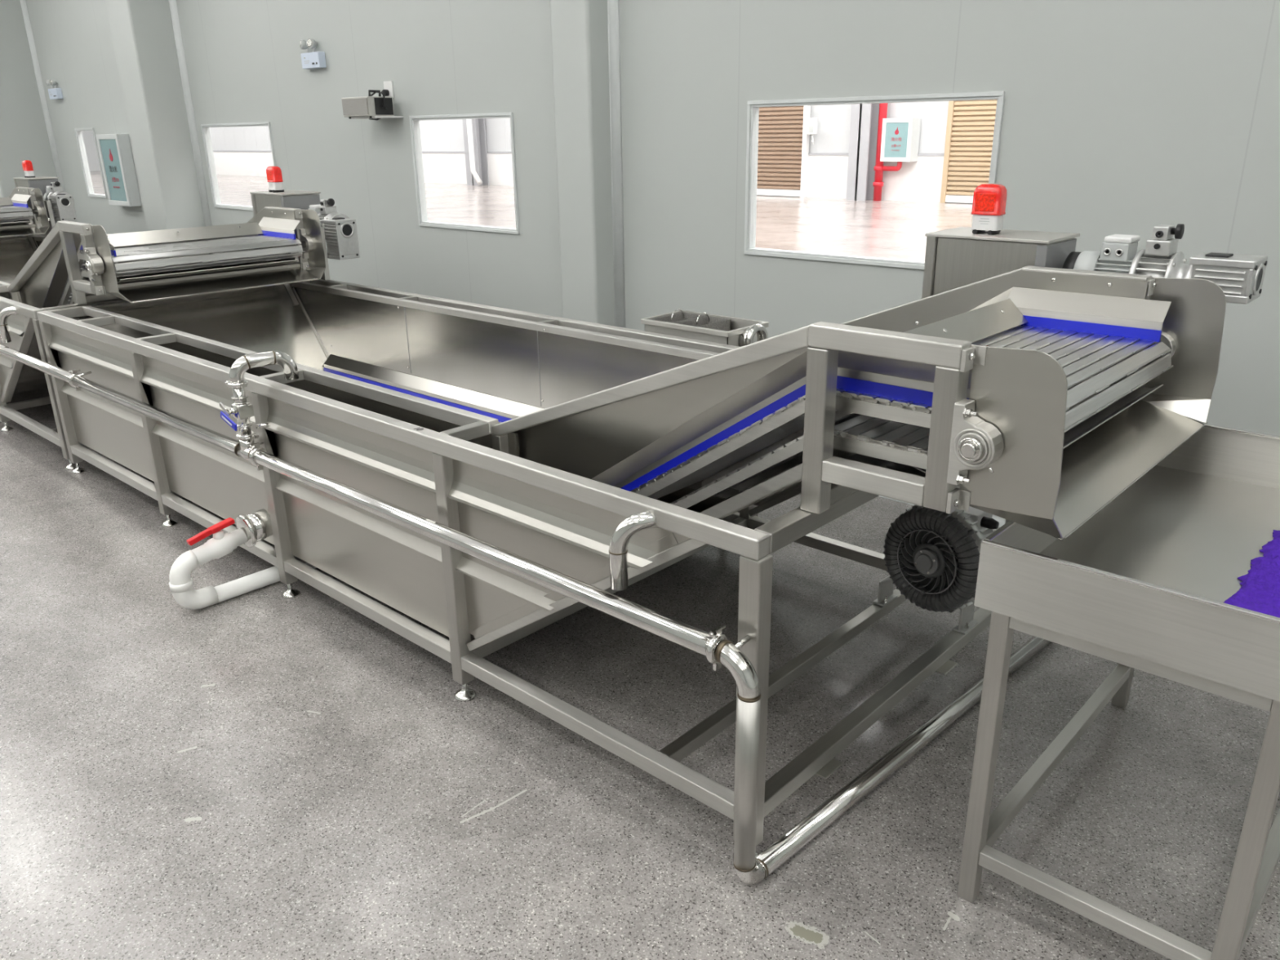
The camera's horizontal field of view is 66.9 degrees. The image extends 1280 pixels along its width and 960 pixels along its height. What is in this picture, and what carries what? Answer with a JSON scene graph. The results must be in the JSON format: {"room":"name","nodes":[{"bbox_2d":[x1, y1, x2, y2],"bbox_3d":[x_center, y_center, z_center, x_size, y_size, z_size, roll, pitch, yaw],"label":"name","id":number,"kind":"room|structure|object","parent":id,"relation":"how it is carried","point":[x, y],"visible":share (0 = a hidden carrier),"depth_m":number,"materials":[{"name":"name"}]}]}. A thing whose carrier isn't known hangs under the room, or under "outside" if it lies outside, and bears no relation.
{"room":"factory floor","nodes":[
{"label":"factory floor","id":0,"kind":"room"},
{"bbox_2d":[81,131,100,171],"bbox_3d":[-37.430,-19.055,49.262,0.200,7.000,18.780,17,26,40],"label":"wall","id":1,"kind":"structure","parent":0,"point":[88,137],"depth_m":55.82,"materials":[{"name":"white paint"}]},
{"bbox_2d":[249,190,320,253],"bbox_3d":[-2.289,-1.618,6.337,0.415,0.514,0.269,17,26,40],"label":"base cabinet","id":2,"kind":"object","parent":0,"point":[302,200],"visible":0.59,"depth_m":6.16,"materials":[{"name":"metal"}]},
{"bbox_2d":[266,166,284,192],"bbox_3d":[-2.347,-1.933,6.221,0.098,0.159,0.072,17,26,40],"label":"beacon","id":3,"kind":"object","parent":2,"relation":"on","point":[274,177],"visible":1,"depth_m":6.19,"materials":[{"name":"red plastic"}]},
{"bbox_2d":[209,101,948,153],"bbox_3d":[-5.169,-14.335,33.190,70.000,5.900,0.104,17,26,40],"label":"wall","id":4,"kind":"structure","parent":0,"point":[833,123],"depth_m":25.61,"materials":[{"name":"white paint"}]},
{"bbox_2d":[756,106,810,197],"bbox_3d":[3.006,-10.050,26.565,3.840,4.300,0.150,17,26,40],"label":"roller shutter","id":5,"kind":"object","parent":4,"relation":"attached to","point":[783,157],"visible":0.16,"depth_m":26.14,"materials":[{"name":"brown wood"}]},
{"bbox_2d":[807,118,817,144],"bbox_3d":[4.494,-9.104,25.280,0.250,0.650,0.110,17,26,40],"label":"switch box","id":6,"kind":"object","parent":4,"relation":"attached to","point":[811,122],"visible":1,"depth_m":25.20,"materials":[{"name":"white plastic"}]},
{"bbox_2d":[880,117,920,161],"bbox_3d":[6.379,-8.332,23.722,0.800,1.000,0.420,17,26,40],"label":"cabinet","id":7,"kind":"object","parent":4,"relation":"attached to","point":[900,136],"visible":1,"depth_m":23.55,"materials":[{"name":"metal"}]},
{"bbox_2d":[939,99,996,203],"bbox_3d":[8.448,-8.435,21.857,3.090,4.300,0.150,17,26,40],"label":"roller shutter","id":8,"kind":"object","parent":4,"relation":"attached to","point":[970,129],"visible":0.23,"depth_m":22.78,"materials":[{"name":"beige wood"}]},
{"bbox_2d":[213,151,972,204],"bbox_3d":[-5.134,-11.028,34.365,70.000,1.080,0.150,17,26,40],"label":"wall","id":9,"kind":"structure","parent":0,"point":[921,180],"depth_m":25.78,"materials":[{"name":"white paint"}]},
{"bbox_2d":[213,150,944,155],"bbox_3d":[-5.183,-11.548,34.130,70.000,0.060,0.070,17,26,40],"label":"rail","id":10,"kind":"object","parent":9,"relation":"attached to","point":[434,152],"visible":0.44,"depth_m":33.88,"materials":[{"name":"grey metal"}]},
{"bbox_2d":[0,171,1279,959],"bbox_3d":[-14.757,-6.767,24.703,70.000,0.101,28.900,17,26,40],"label":"floor","id":11,"kind":"structure","parent":0,"point":[259,774],"depth_m":2.81,"materials":[{"name":"concrete"}]},
{"bbox_2d":[0,234,48,239],"bbox_3d":[-7.931,-2.230,10.361,4.728,0.902,1.706,17,26,40],"label":"tank","id":12,"kind":"object","parent":11,"relation":"on","point":[37,234],"visible":0.02,"depth_m":9.15,"materials":[{"name":"metal"}]},
{"bbox_2d":[0,186,49,237],"bbox_3d":[-7.510,-2.501,9.936,4.714,1.002,1.296,17,26,40],"label":"conveyor","id":13,"kind":"object","parent":12,"relation":"on","point":[15,206],"visible":0.89,"depth_m":8.81,"materials":[{"name":"metal"}]},
{"bbox_2d":[42,181,77,234],"bbox_3d":[-5.466,-2.539,9.033,0.507,0.471,0.302,17,26,40],"label":"motor","id":14,"kind":"object","parent":13,"relation":"attached to","point":[63,202],"visible":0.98,"depth_m":8.91,"materials":[{"name":"metal"}]},
{"bbox_2d":[13,176,58,235],"bbox_3d":[-5.787,-2.656,9.363,0.415,0.514,0.269,17,26,40],"label":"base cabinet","id":15,"kind":"object","parent":12,"relation":"on","point":[42,182],"visible":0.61,"depth_m":9.17,"materials":[{"name":"metal"}]},
{"bbox_2d":[22,160,35,177],"bbox_3d":[-5.844,-2.971,9.246,0.098,0.159,0.072,17,26,40],"label":"beacon","id":16,"kind":"object","parent":15,"relation":"on","point":[27,165],"visible":1,"depth_m":9.22,"materials":[{"name":"red plastic"}]},
{"bbox_2d":[0,235,124,470],"bbox_3d":[-4.433,-1.192,7.335,4.728,0.902,1.706,17,26,40],"label":"support frame","id":17,"kind":"object","parent":11,"relation":"on","point":[20,327],"visible":0.22,"depth_m":5.85,"materials":[{"name":"metal"}]},
{"bbox_2d":[8,206,326,319],"bbox_3d":[-4.012,-1.463,6.910,4.714,1.002,1.296,17,26,40],"label":"conveyor","id":18,"kind":"object","parent":17,"relation":"on","point":[77,263],"visible":0.7,"depth_m":5.49,"materials":[{"name":"metal"}]},
{"bbox_2d":[308,198,359,279],"bbox_3d":[-1.968,-1.501,6.007,0.507,0.471,0.302,17,26,40],"label":"motor","id":19,"kind":"object","parent":18,"relation":"attached to","point":[340,232],"visible":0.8,"depth_m":5.88,"materials":[{"name":"grey metal"}]},
{"bbox_2d":[466,119,482,185],"bbox_3d":[-5.837,-13.460,33.088,0.608,6.461,0.180,17,26,40],"label":"downpipe","id":20,"kind":"object","parent":11,"relation":"on","point":[469,130],"visible":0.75,"depth_m":33.83,"materials":[{"name":"white plastic"}]},
{"bbox_2d":[462,118,488,186],"bbox_3d":[-5.862,-13.875,33.565,0.700,7.000,0.440,17,26,40],"label":"steel column","id":21,"kind":"structure","parent":11,"relation":"on","point":[478,126],"depth_m":34.30,"materials":[{"name":"grey metal"}]},
{"bbox_2d":[36,279,1009,862],"bbox_3d":[-0.936,-0.154,4.309,4.728,0.902,1.706,17,26,40],"label":"tank","id":22,"kind":"object","parent":11,"relation":"on","point":[397,397],"visible":0.84,"depth_m":3.57,"materials":[{"name":"metal"}]},
{"bbox_2d":[168,508,316,608],"bbox_3d":[-1.427,0.232,4.095,0.138,0.329,1.121,17,26,40],"label":"drain pipe","id":23,"kind":"object","parent":22,"relation":"attached to","point":[251,528],"visible":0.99,"depth_m":3.82,"materials":[{"name":"plastic"}]},
{"bbox_2d":[491,266,1226,541],"bbox_3d":[-0.515,-0.425,3.884,4.714,1.002,1.296,17,26,40],"label":"conveyor","id":24,"kind":"object","parent":22,"relation":"on","point":[1034,397],"visible":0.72,"depth_m":2.44,"materials":[{"name":"metal"}]},
{"bbox_2d":[717,453,925,518],"bbox_3d":[0.620,0.012,2.941,0.952,0.473,1.108,17,26,40],"label":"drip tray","id":25,"kind":"object","parent":24,"relation":"on","point":[793,476],"depth_m":2.45,"materials":[{"name":"metal"}]},
{"bbox_2d":[1062,223,1267,304],"bbox_3d":[1.542,-0.533,2.942,0.544,0.472,0.302,17,26,40],"label":"motor","id":26,"kind":"object","parent":24,"relation":"attached to","point":[1240,277],"visible":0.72,"depth_m":2.88,"materials":[{"name":"silver metal"}]},
{"bbox_2d":[1062,251,1080,269],"bbox_3d":[1.399,-0.663,3.119,0.050,0.140,0.140,17,26,40],"label":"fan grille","id":27,"kind":"object","parent":26,"relation":"attached to","point":[1073,261],"depth_m":3.07,"materials":[{"name":"plastic"}]},
{"bbox_2d":[872,504,999,634],"bbox_3d":[1.036,0.256,3.300,0.403,0.425,0.339,17,26,40],"label":"air blower","id":28,"kind":"object","parent":22,"relation":"on","point":[932,556],"visible":0.97,"depth_m":3.18,"materials":[{"name":"metal"}]},
{"bbox_2d":[921,226,1079,298],"bbox_3d":[1.209,-0.580,3.311,0.415,0.514,0.269,17,26,40],"label":"control box","id":29,"kind":"object","parent":22,"relation":"on","point":[957,257],"visible":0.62,"depth_m":3.18,"materials":[{"name":"metal"}]},
{"bbox_2d":[971,183,1007,235],"bbox_3d":[1.151,-0.895,3.195,0.098,0.159,0.072,17,26,40],"label":"beacon","id":30,"kind":"object","parent":29,"relation":"on","point":[989,200],"visible":1,"depth_m":3.17,"materials":[{"name":"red plastic"}]},
{"bbox_2d":[68,369,1050,884],"bbox_3d":[-0.649,0.024,4.107,4.210,0.689,1.767,17,26,40],"label":"pipe","id":31,"kind":"object","parent":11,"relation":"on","point":[715,646],"visible":0.98,"depth_m":2.57,"materials":[{"name":"metal"}]},
{"bbox_2d":[0,343,72,382],"bbox_3d":[-4.819,-1.097,6.532,5.550,0.051,0.051,17,26,40],"label":"pipe","id":32,"kind":"object","parent":31,"relation":"attached to","point":[40,365],"visible":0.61,"depth_m":5.08,"materials":[{"name":"metal"}]},
{"bbox_2d":[219,350,298,471],"bbox_3d":[-1.412,-0.269,3.622,0.142,0.422,0.277,17,26,40],"label":"valve riser","id":33,"kind":"object","parent":31,"relation":"attached to","point":[242,410],"visible":0.98,"depth_m":3.56,"materials":[{"name":"metal"}]},
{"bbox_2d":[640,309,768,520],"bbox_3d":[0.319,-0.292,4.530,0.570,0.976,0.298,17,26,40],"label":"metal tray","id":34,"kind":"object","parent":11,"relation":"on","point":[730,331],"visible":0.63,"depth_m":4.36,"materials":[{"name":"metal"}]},
{"bbox_2d":[651,309,705,323],"bbox_3d":[0.177,-0.700,4.516,0.130,0.196,0.240,17,26,40],"label":"basket","id":35,"kind":"object","parent":34,"relation":"on","point":[681,316],"depth_m":4.56,"materials":[{"name":"metal"}]},
{"bbox_2d":[677,312,730,331],"bbox_3d":[0.287,-0.667,4.421,0.130,0.196,0.240,17,26,40],"label":"basket","id":36,"kind":"object","parent":34,"relation":"on","point":[711,321],"depth_m":4.44,"materials":[{"name":"metal"}]},
{"bbox_2d":[737,324,768,346],"bbox_3d":[0.492,-0.610,4.234,0.076,0.148,0.148,17,26,40],"label":"outlet","id":37,"kind":"object","parent":34,"relation":"attached to","point":[754,333],"depth_m":4.21,"materials":[{"name":"metal"}]},
{"bbox_2d":[845,103,879,200],"bbox_3d":[5.594,-10.475,23.654,0.550,7.000,0.440,17,26,40],"label":"steel column","id":38,"kind":"structure","parent":11,"relation":"on","point":[864,126],"depth_m":24.33,"materials":[{"name":"grey metal"}]},
{"bbox_2d":[872,102,902,200],"bbox_3d":[6.131,-10.259,23.182,0.740,6.900,0.260,17,26,40],"label":"pipe","id":39,"kind":"object","parent":11,"relation":"on","point":[879,168],"visible":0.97,"depth_m":24.07,"materials":[{"name":"red metal"}]},
{"bbox_2d":[957,424,1279,959],"bbox_3d":[1.374,0.481,2.397,0.659,0.938,1.216,17,26,40],"label":"table","id":40,"kind":"object","parent":11,"relation":"on","point":[1144,583],"visible":0.8,"depth_m":2.13,"materials":[{"name":"metal"}]},
{"bbox_2d":[1223,529,1279,617],"bbox_3d":[1.455,0.228,2.118,0.254,0.032,0.666,17,26,40],"label":"cloth","id":41,"kind":"object","parent":40,"relation":"on","point":[1260,591],"visible":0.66,"depth_m":2.10,"materials":[{"name":"purple fabric"}]},
{"bbox_2d":[25,0,1279,435],"bbox_3d":[-4.261,-3.772,8.883,27.000,4.700,0.050,17,26,40],"label":"wall","id":42,"kind":"structure","parent":0,"point":[1120,117],"depth_m":5.07,"materials":[{"name":"white paint"}]},
{"bbox_2d":[0,0,56,222],"bbox_3d":[-7.670,-4.623,11.386,1.600,4.700,0.650,17,26,40],"label":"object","id":43,"kind":"structure","parent":42,"relation":"attached to","point":[24,135],"depth_m":10.99,"materials":[{"name":"white paint"}]},
{"bbox_2d":[19,0,65,191],"bbox_3d":[-6.859,-4.521,11.070,0.045,4.700,0.045,17,26,40],"label":"trim","id":44,"kind":"structure","parent":42,"relation":"attached to","point":[23,2],"depth_m":11.10,"materials":[{"name":"paint"}]},
{"bbox_2d":[46,79,62,99],"bbox_3d":[-6.540,-4.356,10.797,0.252,0.206,0.077,17,26,40],"label":"emergency light","id":45,"kind":"object","parent":42,"relation":"attached to","point":[55,93],"visible":1,"depth_m":10.75,"materials":[{"name":"white plastic"}]},
{"bbox_2d":[74,128,106,198],"bbox_3d":[-6.061,-3.511,10.730,0.536,0.728,0.062,17,26,40],"label":"window","id":46,"kind":"structure","parent":42,"relation":"in","point":[78,132],"depth_m":10.83,"materials":[{"name":"paint"}]},
{"bbox_2d":[95,133,141,206],"bbox_3d":[-5.453,-3.240,10.124,0.550,0.710,0.120,17,26,40],"label":"upper cabinet","id":47,"kind":"object","parent":42,"relation":"attached to","point":[114,149],"visible":1,"depth_m":10.03,"materials":[{"name":"metal"}]},
{"bbox_2d":[105,0,204,231],"bbox_3d":[-4.409,-3.713,8.724,0.470,4.700,0.400,17,26,40],"label":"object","id":48,"kind":"structure","parent":42,"relation":"attached to","point":[142,31],"depth_m":8.69,"materials":[{"name":"white paint"}]},
{"bbox_2d":[168,0,212,226],"bbox_3d":[-4.099,-3.702,8.682,0.045,4.700,0.045,17,26,40],"label":"trim","id":49,"kind":"structure","parent":42,"relation":"attached to","point":[172,3],"depth_m":8.81,"materials":[{"name":"paint"}]},
{"bbox_2d":[200,122,275,210],"bbox_3d":[-3.489,-2.747,8.505,1.246,0.726,0.062,17,26,40],"label":"window","id":50,"kind":"structure","parent":42,"relation":"in","point":[205,127],"depth_m":8.81,"materials":[{"name":"paint"}]},
{"bbox_2d":[299,38,326,69],"bbox_3d":[-2.460,-3.192,7.250,0.252,0.206,0.077,17,26,40],"label":"emergency light","id":51,"kind":"object","parent":42,"relation":"attached to","point":[311,60],"visible":1,"depth_m":7.22,"materials":[{"name":"white plastic"}]},
{"bbox_2d":[341,89,403,119],"bbox_3d":[-1.871,-2.619,6.755,0.350,0.180,0.264,17,26,40],"label":"ozone generator","id":52,"kind":"object","parent":42,"relation":"attached to","point":[368,107],"visible":1,"depth_m":6.65,"materials":[{"name":"metal"}]},
{"bbox_2d":[342,97,368,115],"bbox_3d":[-1.966,-2.573,6.676,0.310,0.105,0.004,17,26,40],"label":"grille","id":53,"kind":"object","parent":52,"relation":"attached to","point":[351,106],"depth_m":6.67,"materials":[{"name":"white plastic"}]},
{"bbox_2d":[368,89,389,120],"bbox_3d":[-1.789,-2.606,6.723,0.152,0.203,0.210,-12,23,-29],"label":"power cable","id":54,"kind":"object","parent":52,"relation":"attached to","point":[384,93],"visible":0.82,"depth_m":6.76,"materials":[{"name":"black plastic"}]},
{"bbox_2d":[383,80,394,97],"bbox_3d":[-1.762,-2.735,6.786,0.100,0.110,0.012,17,26,40],"label":"wall socket","id":55,"kind":"object","parent":42,"relation":"attached to","point":[388,86],"visible":0.74,"depth_m":6.77,"materials":[{"name":"white plastic"}]},
{"bbox_2d":[408,112,519,234],"bbox_3d":[-1.172,-2.061,6.501,1.086,0.738,0.062,17,26,40],"label":"window","id":56,"kind":"structure","parent":42,"relation":"in","point":[414,120],"depth_m":6.66,"materials":[{"name":"paint"}]},
{"bbox_2d":[550,0,614,326],"bbox_3d":[-0.324,-2.546,5.317,0.300,4.700,0.200,17,26,40],"label":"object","id":57,"kind":"structure","parent":42,"relation":"attached to","point":[579,28],"depth_m":5.48,"materials":[{"name":"white paint"}]},
{"bbox_2d":[607,0,625,328],"bbox_3d":[-0.144,-2.529,5.261,0.045,4.700,0.045,17,26,40],"label":"trim","id":58,"kind":"structure","parent":42,"relation":"attached to","point":[613,11],"depth_m":5.52,"materials":[{"name":"paint"}]},
{"bbox_2d":[743,91,1004,269],"bbox_3d":[1.048,-1.408,4.577,1.315,0.752,0.062,17,26,40],"label":"window","id":59,"kind":"structure","parent":42,"relation":"in","point":[753,111],"depth_m":4.69,"materials":[{"name":"paint"}]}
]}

